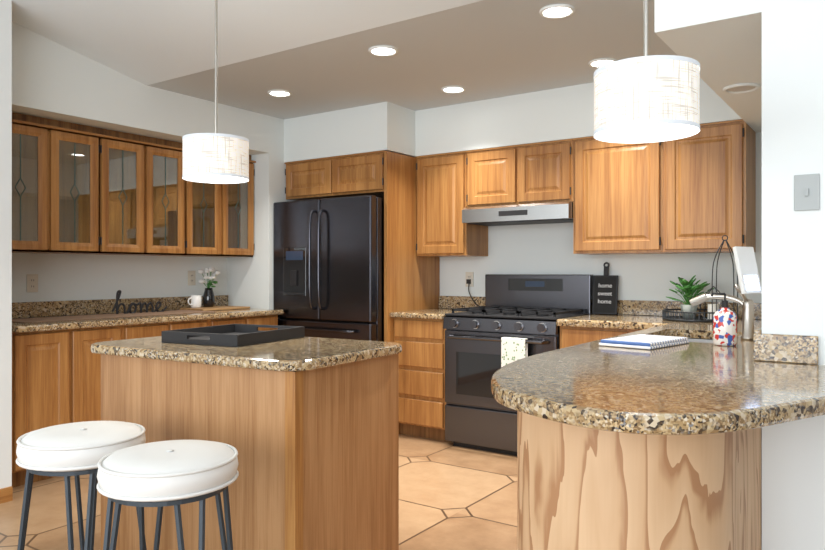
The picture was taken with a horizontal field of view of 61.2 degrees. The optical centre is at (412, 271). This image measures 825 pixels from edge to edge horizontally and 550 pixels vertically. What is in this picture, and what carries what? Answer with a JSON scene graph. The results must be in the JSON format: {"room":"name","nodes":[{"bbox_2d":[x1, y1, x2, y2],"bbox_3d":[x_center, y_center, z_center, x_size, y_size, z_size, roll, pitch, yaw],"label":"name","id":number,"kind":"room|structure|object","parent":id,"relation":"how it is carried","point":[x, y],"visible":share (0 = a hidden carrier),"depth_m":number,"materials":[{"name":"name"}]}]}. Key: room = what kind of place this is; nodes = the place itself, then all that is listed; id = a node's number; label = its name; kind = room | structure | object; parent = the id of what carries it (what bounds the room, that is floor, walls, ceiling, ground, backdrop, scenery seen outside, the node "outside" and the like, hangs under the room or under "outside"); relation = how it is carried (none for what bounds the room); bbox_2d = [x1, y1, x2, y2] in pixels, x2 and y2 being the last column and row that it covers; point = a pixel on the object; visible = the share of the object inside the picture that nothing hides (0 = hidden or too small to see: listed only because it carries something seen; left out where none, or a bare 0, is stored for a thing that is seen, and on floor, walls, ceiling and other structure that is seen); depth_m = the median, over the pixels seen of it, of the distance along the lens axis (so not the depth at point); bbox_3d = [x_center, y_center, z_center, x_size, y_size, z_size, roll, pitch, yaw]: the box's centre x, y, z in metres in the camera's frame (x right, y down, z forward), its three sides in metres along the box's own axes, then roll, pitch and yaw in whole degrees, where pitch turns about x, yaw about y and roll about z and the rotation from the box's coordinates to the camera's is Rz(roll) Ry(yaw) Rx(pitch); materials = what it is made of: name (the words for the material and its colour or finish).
{"room":"kitchen","nodes":[
{"label":"kitchen","id":0,"kind":"room"},
{"bbox_2d":[12,253,226,318],"bbox_3d":[-3.580,-0.740,3.049,0.160,3.900,8.920,0,0,35],"label":"wall","id":1,"kind":"structure","parent":0,"point":[65,277],"depth_m":4.96,"materials":[{"name":"white paint"}]},
{"bbox_2d":[0,0,11,488],"bbox_3d":[-4.091,-0.740,1.516,0.750,3.900,5.820,0,0,35],"label":"wall","id":2,"kind":"structure","parent":1,"relation":"attached to","point":[5,243],"depth_m":3.67,"materials":[{"name":"white paint"}]},
{"bbox_2d":[0,486,12,503],"bbox_3d":[-3.779,1.173,1.298,0.012,0.075,5.819,0,0,35],"label":"baseboard","id":3,"kind":"object","parent":2,"relation":"attached to","point":[6,494],"visible":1,"depth_m":3.66,"materials":[{"name":"brown wood"}]},
{"bbox_2d":[27,274,37,291],"bbox_3d":[-2.459,0.075,4.510,0.008,0.116,0.072,0,0,35],"label":"electrical outlet","id":4,"kind":"object","parent":1,"relation":"attached to","point":[32,282],"visible":1,"depth_m":4.51,"materials":[{"name":"beige plastic"}]},
{"bbox_2d":[12,295,227,317],"bbox_3d":[-2.118,0.245,4.992,0.020,0.100,2.016,0,0,35],"label":"backsplash","id":5,"kind":"structure","parent":1,"relation":"attached to","point":[52,308],"depth_m":4.83,"materials":[{"name":"stone"}]},
{"bbox_2d":[12,119,255,256],"bbox_3d":[-1.977,-0.506,4.903,0.353,0.772,1.995,0,0,35],"label":"upper cabinet","id":6,"kind":"object","parent":1,"relation":"attached to","point":[77,192],"depth_m":4.64,"materials":[{"name":"brown wood"}]},
{"bbox_2d":[188,271,194,284],"bbox_3d":[-1.752,0.050,5.529,0.008,0.116,0.072,0,0,35],"label":"electrical outlet","id":7,"kind":"object","parent":1,"relation":"attached to","point":[191,277],"visible":1,"depth_m":5.53,"materials":[{"name":"beige plastic"}]},
{"bbox_2d":[12,22,268,154],"bbox_3d":[-1.940,-1.567,4.831,0.500,1.245,2.080,0,0,35],"label":"soffit","id":8,"kind":"structure","parent":0,"point":[51,79],"depth_m":4.40,"materials":[{"name":"white paint"}]},
{"bbox_2d":[0,434,516,549],"bbox_3d":[-0.764,1.240,1.091,10.500,0.060,8.920,0,0,35],"label":"floor","id":9,"kind":"structure","parent":0,"point":[452,496],"depth_m":3.62,"materials":[{"name":"tile"}]},
{"bbox_2d":[12,329,75,486],"bbox_3d":[-2.352,0.773,4.131,0.618,0.874,0.336,0,0,35],"label":"base cabinet","id":10,"kind":"object","parent":9,"relation":"on","point":[56,377],"depth_m":3.95,"materials":[{"name":"brown wood"}]},
{"bbox_2d":[12,308,283,332],"bbox_3d":[-1.854,0.315,4.808,0.663,0.038,2.016,0,0,35],"label":"countertop","id":11,"kind":"structure","parent":10,"relation":"on","point":[17,327],"depth_m":4.44,"materials":[{"name":"stone"}]},
{"bbox_2d":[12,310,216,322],"bbox_3d":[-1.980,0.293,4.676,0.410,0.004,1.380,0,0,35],"label":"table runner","id":12,"kind":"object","parent":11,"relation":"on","point":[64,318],"visible":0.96,"depth_m":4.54,"materials":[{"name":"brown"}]},
{"bbox_2d":[112,290,166,313],"bbox_3d":[-1.927,0.214,4.938,0.015,0.175,0.441,0,0,35],"label":"home sign","id":13,"kind":"object","parent":12,"relation":"on","point":[118,295],"visible":0.85,"depth_m":4.90,"materials":[{"name":"black"}]},
{"bbox_2d":[180,306,249,310],"bbox_3d":[-1.545,0.287,5.470,0.280,0.016,0.460,0,0,35],"label":"serving board","id":14,"kind":"object","parent":11,"relation":"on","point":[214,308],"visible":0.9,"depth_m":5.39,"materials":[{"name":"brown wood"}]},
{"bbox_2d":[187,295,200,307],"bbox_3d":[-1.685,0.231,5.373,0.080,0.095,0.118,0,0,35],"label":"mug","id":15,"kind":"object","parent":14,"relation":"on","point":[195,301],"visible":1,"depth_m":5.35,"materials":[{"name":"white ceramic"}]},
{"bbox_2d":[198,267,220,306],"bbox_3d":[-1.607,0.120,5.503,0.153,0.317,0.181,0,0,35],"label":"vase","id":16,"kind":"object","parent":14,"relation":"on","point":[208,298],"visible":1,"depth_m":5.47,"materials":[{"name":"black ceramic"}]},
{"bbox_2d":[16,421,146,549],"bbox_3d":[-1.079,0.862,2.284,0.423,0.697,0.423,0,0,35],"label":"stool","id":17,"kind":"object","parent":9,"relation":"on","point":[76,450],"visible":0.83,"depth_m":2.16,"materials":[{"name":"white leather"}]},
{"bbox_2d":[76,325,127,421],"bbox_3d":[-2.160,0.773,4.407,0.618,0.874,0.336,0,0,35],"label":"base cabinet","id":18,"kind":"object","parent":9,"relation":"on","point":[88,364],"depth_m":4.19,"materials":[{"name":"brown wood"}]},
{"bbox_2d":[128,322,171,338],"bbox_3d":[-1.968,0.773,4.683,0.618,0.874,0.336,0,0,35],"label":"base cabinet","id":19,"kind":"object","parent":9,"relation":"on","point":[154,329],"depth_m":4.51,"materials":[{"name":"brown wood"}]},
{"bbox_2d":[97,440,238,549],"bbox_3d":[-0.699,0.862,2.008,0.437,0.697,0.437,0,0,35],"label":"stool","id":20,"kind":"object","parent":9,"relation":"on","point":[160,475],"visible":1,"depth_m":1.90,"materials":[{"name":"white leather"}]},
{"bbox_2d":[172,319,211,329],"bbox_3d":[-1.777,0.773,4.959,0.618,0.874,0.336,0,0,35],"label":"base cabinet","id":21,"kind":"object","parent":9,"relation":"on","point":[197,323],"depth_m":4.79,"materials":[{"name":"brown wood"}]},
{"bbox_2d":[212,317,247,325],"bbox_3d":[-1.585,0.773,5.235,0.618,0.874,0.336,0,0,35],"label":"base cabinet","id":22,"kind":"object","parent":9,"relation":"on","point":[240,320],"depth_m":5.08,"materials":[{"name":"brown wood"}]},
{"bbox_2d":[101,353,398,549],"bbox_3d":[-0.668,0.772,2.870,1.037,0.875,0.652,0,0,31],"label":"kitchen island","id":23,"kind":"object","parent":9,"relation":"on","point":[318,459],"visible":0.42,"depth_m":2.54,"materials":[{"name":"brown wood"}]},
{"bbox_2d":[91,336,401,371],"bbox_3d":[-0.688,0.315,2.883,1.160,0.037,0.730,0,0,31],"label":"island countertop","id":24,"kind":"structure","parent":23,"relation":"on","point":[302,354],"depth_m":2.62,"materials":[{"name":"stone"}]},
{"bbox_2d":[161,324,304,346],"bbox_3d":[-0.768,0.272,3.030,0.400,0.047,0.460,0,0,26],"label":"tray","id":25,"kind":"object","parent":24,"relation":"on","point":[235,335],"visible":1,"depth_m":2.91,"materials":[{"name":"black"}]},
{"bbox_2d":[248,315,277,330],"bbox_3d":[-1.393,0.773,5.511,0.618,0.874,0.336,0,0,35],"label":"base cabinet","id":26,"kind":"object","parent":9,"relation":"on","point":[269,319],"depth_m":5.34,"materials":[{"name":"brown wood"}]},
{"bbox_2d":[274,195,383,340],"bbox_3d":[-0.484,0.329,5.588,0.993,1.762,0.914,0,0,35],"label":"refrigerator","id":27,"kind":"object","parent":9,"relation":"on","point":[328,267],"visible":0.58,"depth_m":5.19,"materials":[{"name":"black metal"}]},
{"bbox_2d":[384,151,439,433],"bbox_3d":[0.007,0.165,5.380,0.026,2.090,0.713,0,0,35],"label":"panel","id":28,"kind":"object","parent":9,"relation":"on","point":[411,280],"visible":0.5,"depth_m":5.25,"materials":[{"name":"brown wood"}]},
{"bbox_2d":[394,317,451,441],"bbox_3d":[0.223,0.773,5.269,0.453,0.874,0.648,0,0,35],"label":"base cabinet","id":29,"kind":"object","parent":9,"relation":"on","point":[422,403],"visible":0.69,"depth_m":5.00,"materials":[{"name":"brown wood"}]},
{"bbox_2d":[390,308,466,319],"bbox_3d":[0.213,0.315,5.254,0.453,0.038,0.683,0,0,35],"label":"countertop","id":30,"kind":"structure","parent":29,"relation":"on","point":[439,313],"depth_m":5.05,"materials":[{"name":"stone"}]},
{"bbox_2d":[443,274,593,455],"bbox_3d":[0.731,0.615,4.859,0.832,1.190,0.729,0,0,35],"label":"gas range","id":31,"kind":"object","parent":9,"relation":"on","point":[532,308],"visible":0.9,"depth_m":4.75,"materials":[{"name":"black metal"}]},
{"bbox_2d":[501,337,527,366],"bbox_3d":[0.655,0.555,4.482,0.170,0.259,0.040,0,0,35],"label":"towel","id":32,"kind":"object","parent":31,"relation":"hanging from","point":[514,349],"visible":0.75,"depth_m":4.47,"materials":[{"name":"white fabric"}]},
{"bbox_2d":[560,326,639,348],"bbox_3d":[1.394,0.776,4.455,0.705,0.867,0.648,0,0,35],"label":"base cabinet","id":33,"kind":"object","parent":9,"relation":"on","point":[571,336],"visible":0.08,"depth_m":4.30,"materials":[{"name":"brown wood"}]},
{"bbox_2d":[517,411,761,549],"bbox_3d":[1.124,0.776,2.820,0.628,0.867,2.342,0,0,35],"label":"base cabinet","id":34,"kind":"object","parent":9,"relation":"on","point":[580,488],"visible":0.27,"depth_m":1.85,"materials":[{"name":"brown wood"}]},
{"bbox_2d":[491,284,824,434],"bbox_3d":[1.264,0.283,2.914,0.930,0.461,3.328,0,0,35],"label":"countertop","id":35,"kind":"structure","parent":34,"relation":"on","point":[700,383],"depth_m":1.40,"materials":[{"name":"stone"}]},
{"bbox_2d":[592,262,618,314],"bbox_3d":[1.334,0.113,4.819,0.175,0.364,0.015,0,-7,35],"label":"chalkboard sign","id":36,"kind":"object","parent":35,"relation":"on","point":[605,293],"visible":1,"depth_m":4.81,"materials":[{"name":"black wood"}]},
{"bbox_2d":[599,334,688,349],"bbox_3d":[0.943,0.282,2.828,0.220,0.024,0.350,0,0,45],"label":"notebook","id":37,"kind":"object","parent":35,"relation":"on","point":[644,341],"visible":0.98,"depth_m":2.75,"materials":[{"name":"white paper"}]},
{"bbox_2d":[662,275,726,321],"bbox_3d":[1.730,0.157,4.241,0.400,0.276,0.400,0,0,35],"label":"wire tray","id":38,"kind":"object","parent":35,"relation":"on","point":[688,312],"visible":0.71,"depth_m":4.25,"materials":[{"name":"black"}]},
{"bbox_2d":[689,284,755,340],"bbox_3d":[1.352,0.174,3.064,0.272,0.242,0.135,0,0,35],"label":"faucet","id":39,"kind":"object","parent":35,"relation":"on","point":[747,305],"depth_m":3.02,"materials":[{"name":"silver metal"}]},
{"bbox_2d":[711,293,736,345],"bbox_3d":[1.253,0.190,2.807,0.098,0.209,0.088,0,0,35],"label":"soap dispenser","id":40,"kind":"object","parent":35,"relation":"on","point":[724,325],"visible":1,"depth_m":2.77,"materials":[{"name":"multicoloured"}]},
{"bbox_2d":[712,235,737,323],"bbox_3d":[1.757,0.044,3.919,0.118,0.501,0.117,0,0,35],"label":"wire","id":41,"kind":"object","parent":35,"relation":"on","point":[727,243],"visible":0.77,"depth_m":3.91,"materials":[{"name":"grey metal"}]},
{"bbox_2d":[755,327,761,332],"bbox_3d":[1.777,0.245,3.226,0.020,0.100,2.186,0,0,35],"label":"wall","id":42,"kind":"structure","parent":35,"relation":"on","point":[759,330],"depth_m":2.33,"materials":[{"name":"paint"}]},
{"bbox_2d":[753,333,818,364],"bbox_3d":[1.215,0.250,2.271,0.187,0.090,0.020,0,0,35],"label":"backsplash","id":43,"kind":"object","parent":35,"relation":"on","point":[801,349],"visible":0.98,"depth_m":2.26,"materials":[{"name":"stone"}]},
{"bbox_2d":[227,116,294,308],"bbox_3d":[-1.095,-0.390,6.046,0.500,3.200,0.880,0,0,35],"label":"wall","id":44,"kind":"structure","parent":0,"point":[250,282],"depth_m":5.61,"materials":[{"name":"white paint"}]},
{"bbox_2d":[12,0,680,118],"bbox_3d":[-0.058,-1.970,0.600,8.780,1.460,8.920,0,0,35],"label":"ceiling","id":45,"kind":"structure","parent":0,"point":[485,50],"depth_m":3.91,"materials":[{"name":"grey paint"}]},
{"bbox_2d":[182,0,248,183],"bbox_3d":[-0.875,-0.895,3.104,0.286,0.970,0.286,0,0,35],"label":"pendant lamp","id":46,"kind":"object","parent":45,"relation":"hanging from","point":[216,157],"visible":1,"depth_m":3.00,"materials":[{"name":"fabric"}]},
{"bbox_2d":[268,90,291,96],"bbox_3d":[-0.919,-1.238,4.828,0.167,0.017,0.167,0,0,-10],"label":"recessed light","id":47,"kind":"object","parent":45,"relation":"in","point":[277,93],"depth_m":4.83,"materials":[{"name":"white"}]},
{"bbox_2d":[368,45,397,55],"bbox_3d":[-0.163,-1.238,3.901,0.167,0.017,0.167,0,0,-10],"label":"recessed light","id":48,"kind":"object","parent":45,"relation":"in","point":[381,50],"depth_m":3.89,"materials":[{"name":"white"}]},
{"bbox_2d":[441,86,465,92],"bbox_3d":[0.277,-1.238,4.727,0.167,0.017,0.167,0,0,-10],"label":"recessed light","id":49,"kind":"object","parent":45,"relation":"in","point":[448,89],"depth_m":4.73,"materials":[{"name":"white"}]},
{"bbox_2d":[539,4,574,18],"bbox_3d":[0.687,-1.238,3.310,0.167,0.017,0.167,0,0,-10],"label":"recessed light","id":50,"kind":"object","parent":45,"relation":"in","point":[555,11],"depth_m":3.31,"materials":[{"name":"white"}]},
{"bbox_2d":[588,58,616,67],"bbox_3d":[1.126,-1.238,4.125,0.167,0.017,0.167,0,0,-10],"label":"recessed light","id":51,"kind":"object","parent":45,"relation":"in","point":[596,63],"depth_m":4.10,"materials":[{"name":"white"}]},
{"bbox_2d":[594,0,699,142],"bbox_3d":[0.661,-0.890,1.976,0.286,1.000,0.286,0,0,35],"label":"pendant light","id":52,"kind":"object","parent":45,"relation":"hanging from","point":[645,98],"visible":1,"depth_m":1.86,"materials":[{"name":"fabric"}]},
{"bbox_2d":[12,78,741,162],"bbox_3d":[-0.282,-1.065,4.254,3.879,0.350,2.896,0,0,35],"label":"soffit","id":53,"kind":"structure","parent":0,"point":[561,113],"depth_m":5.09,"materials":[{"name":"white paint"}]},
{"bbox_2d":[440,132,761,319],"bbox_3d":[1.101,-0.090,5.141,5.500,2.600,0.140,0,0,35],"label":"wall","id":54,"kind":"structure","parent":0,"point":[533,249],"depth_m":4.95,"materials":[{"name":"white paint"}]},
{"bbox_2d":[285,150,384,200],"bbox_3d":[-0.424,-0.739,5.678,1.018,0.298,0.714,0,0,35],"label":"upper cabinet","id":55,"kind":"object","parent":54,"relation":"attached to","point":[360,174],"visible":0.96,"depth_m":5.37,"materials":[{"name":"brown wood"}]},
{"bbox_2d":[416,151,487,256],"bbox_3d":[0.304,-0.504,5.392,0.445,0.768,0.354,0,0,35],"label":"wall cabinet","id":56,"kind":"object","parent":54,"relation":"attached to","point":[443,230],"depth_m":5.24,"materials":[{"name":"brown wood"}]},
{"bbox_2d":[439,296,484,308],"bbox_3d":[0.403,0.245,5.527,0.453,0.100,0.020,0,0,35],"label":"backsplash","id":57,"kind":"structure","parent":54,"relation":"attached to","point":[452,302],"depth_m":5.54,"materials":[{"name":"stone"}]},
{"bbox_2d":[466,272,473,286],"bbox_3d":[0.450,0.060,5.501,0.072,0.116,0.008,0,0,35],"label":"electrical outlet","id":58,"kind":"object","parent":54,"relation":"attached to","point":[469,275],"visible":0.79,"depth_m":5.49,"materials":[{"name":"beige plastic"}]},
{"bbox_2d":[466,279,478,305],"bbox_3d":[0.505,0.178,5.444,0.186,0.236,0.027,0,0,35],"label":"plug","id":59,"kind":"object","parent":58,"relation":"attached to","point":[468,281],"visible":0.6,"depth_m":5.48,"materials":[{"name":"black plastic"}]},
{"bbox_2d":[462,201,572,225],"bbox_3d":[0.811,-0.408,5.006,0.817,0.117,0.409,0,0,35],"label":"range hood","id":60,"kind":"object","parent":54,"relation":"attached to","point":[542,213],"visible":0.83,"depth_m":4.85,"materials":[{"name":"silver metal"}]},
{"bbox_2d":[466,139,572,207],"bbox_3d":[0.826,-0.679,5.029,0.823,0.418,0.354,0,0,35],"label":"wall cabinet","id":61,"kind":"object","parent":54,"relation":"attached to","point":[535,173],"depth_m":4.87,"materials":[{"name":"brown wood"}]},
{"bbox_2d":[572,136,676,254],"bbox_3d":[1.405,-0.504,4.626,0.583,0.768,0.354,0,0,35],"label":"wall cabinet","id":62,"kind":"object","parent":54,"relation":"attached to","point":[617,198],"depth_m":4.48,"materials":[{"name":"brown wood"}]},
{"bbox_2d":[617,300,761,319],"bbox_3d":[1.850,0.245,4.521,1.378,0.100,0.020,0,0,35],"label":"backsplash","id":63,"kind":"structure","parent":54,"relation":"attached to","point":[639,307],"depth_m":4.65,"materials":[{"name":"stone"}]},
{"bbox_2d":[663,119,755,253],"bbox_3d":[1.839,-0.504,4.324,0.471,0.768,0.354,0,0,35],"label":"wall cabinet","id":64,"kind":"object","parent":54,"relation":"attached to","point":[709,185],"depth_m":4.17,"materials":[{"name":"brown wood"}]},
{"bbox_2d":[655,0,761,132],"bbox_3d":[1.650,-1.427,3.329,0.350,1.125,2.210,0,0,35],"label":"soffit","id":65,"kind":"structure","parent":0,"point":[720,41],"depth_m":2.61,"materials":[{"name":"white paint"}]},
{"bbox_2d":[722,83,760,93],"bbox_3d":[1.545,-0.863,3.274,0.163,0.017,0.163,0,0,-10],"label":"recessed light","id":66,"kind":"object","parent":65,"relation":"in","point":[740,88],"depth_m":3.27,"materials":[{"name":"white"}]},
{"bbox_2d":[733,246,761,293],"bbox_3d":[1.289,-0.006,2.682,0.110,0.185,0.018,0,-12,-30],"label":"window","id":67,"kind":"structure","parent":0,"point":[747,270],"depth_m":2.67,"materials":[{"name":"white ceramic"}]},
{"bbox_2d":[762,0,824,549],"bbox_3d":[2.241,-0.490,2.918,1.090,3.400,2.210,0,0,35],"label":"wall","id":68,"kind":"structure","parent":0,"point":[793,244],"depth_m":2.27,"materials":[{"name":"white paint"}]},
{"bbox_2d":[794,174,819,210],"bbox_3d":[1.266,-0.255,2.238,0.072,0.116,0.016,0,0,35],"label":"light switch","id":69,"kind":"object","parent":68,"relation":"attached to","point":[806,191],"visible":1,"depth_m":2.24,"materials":[{"name":"grey plastic"}]}
]}

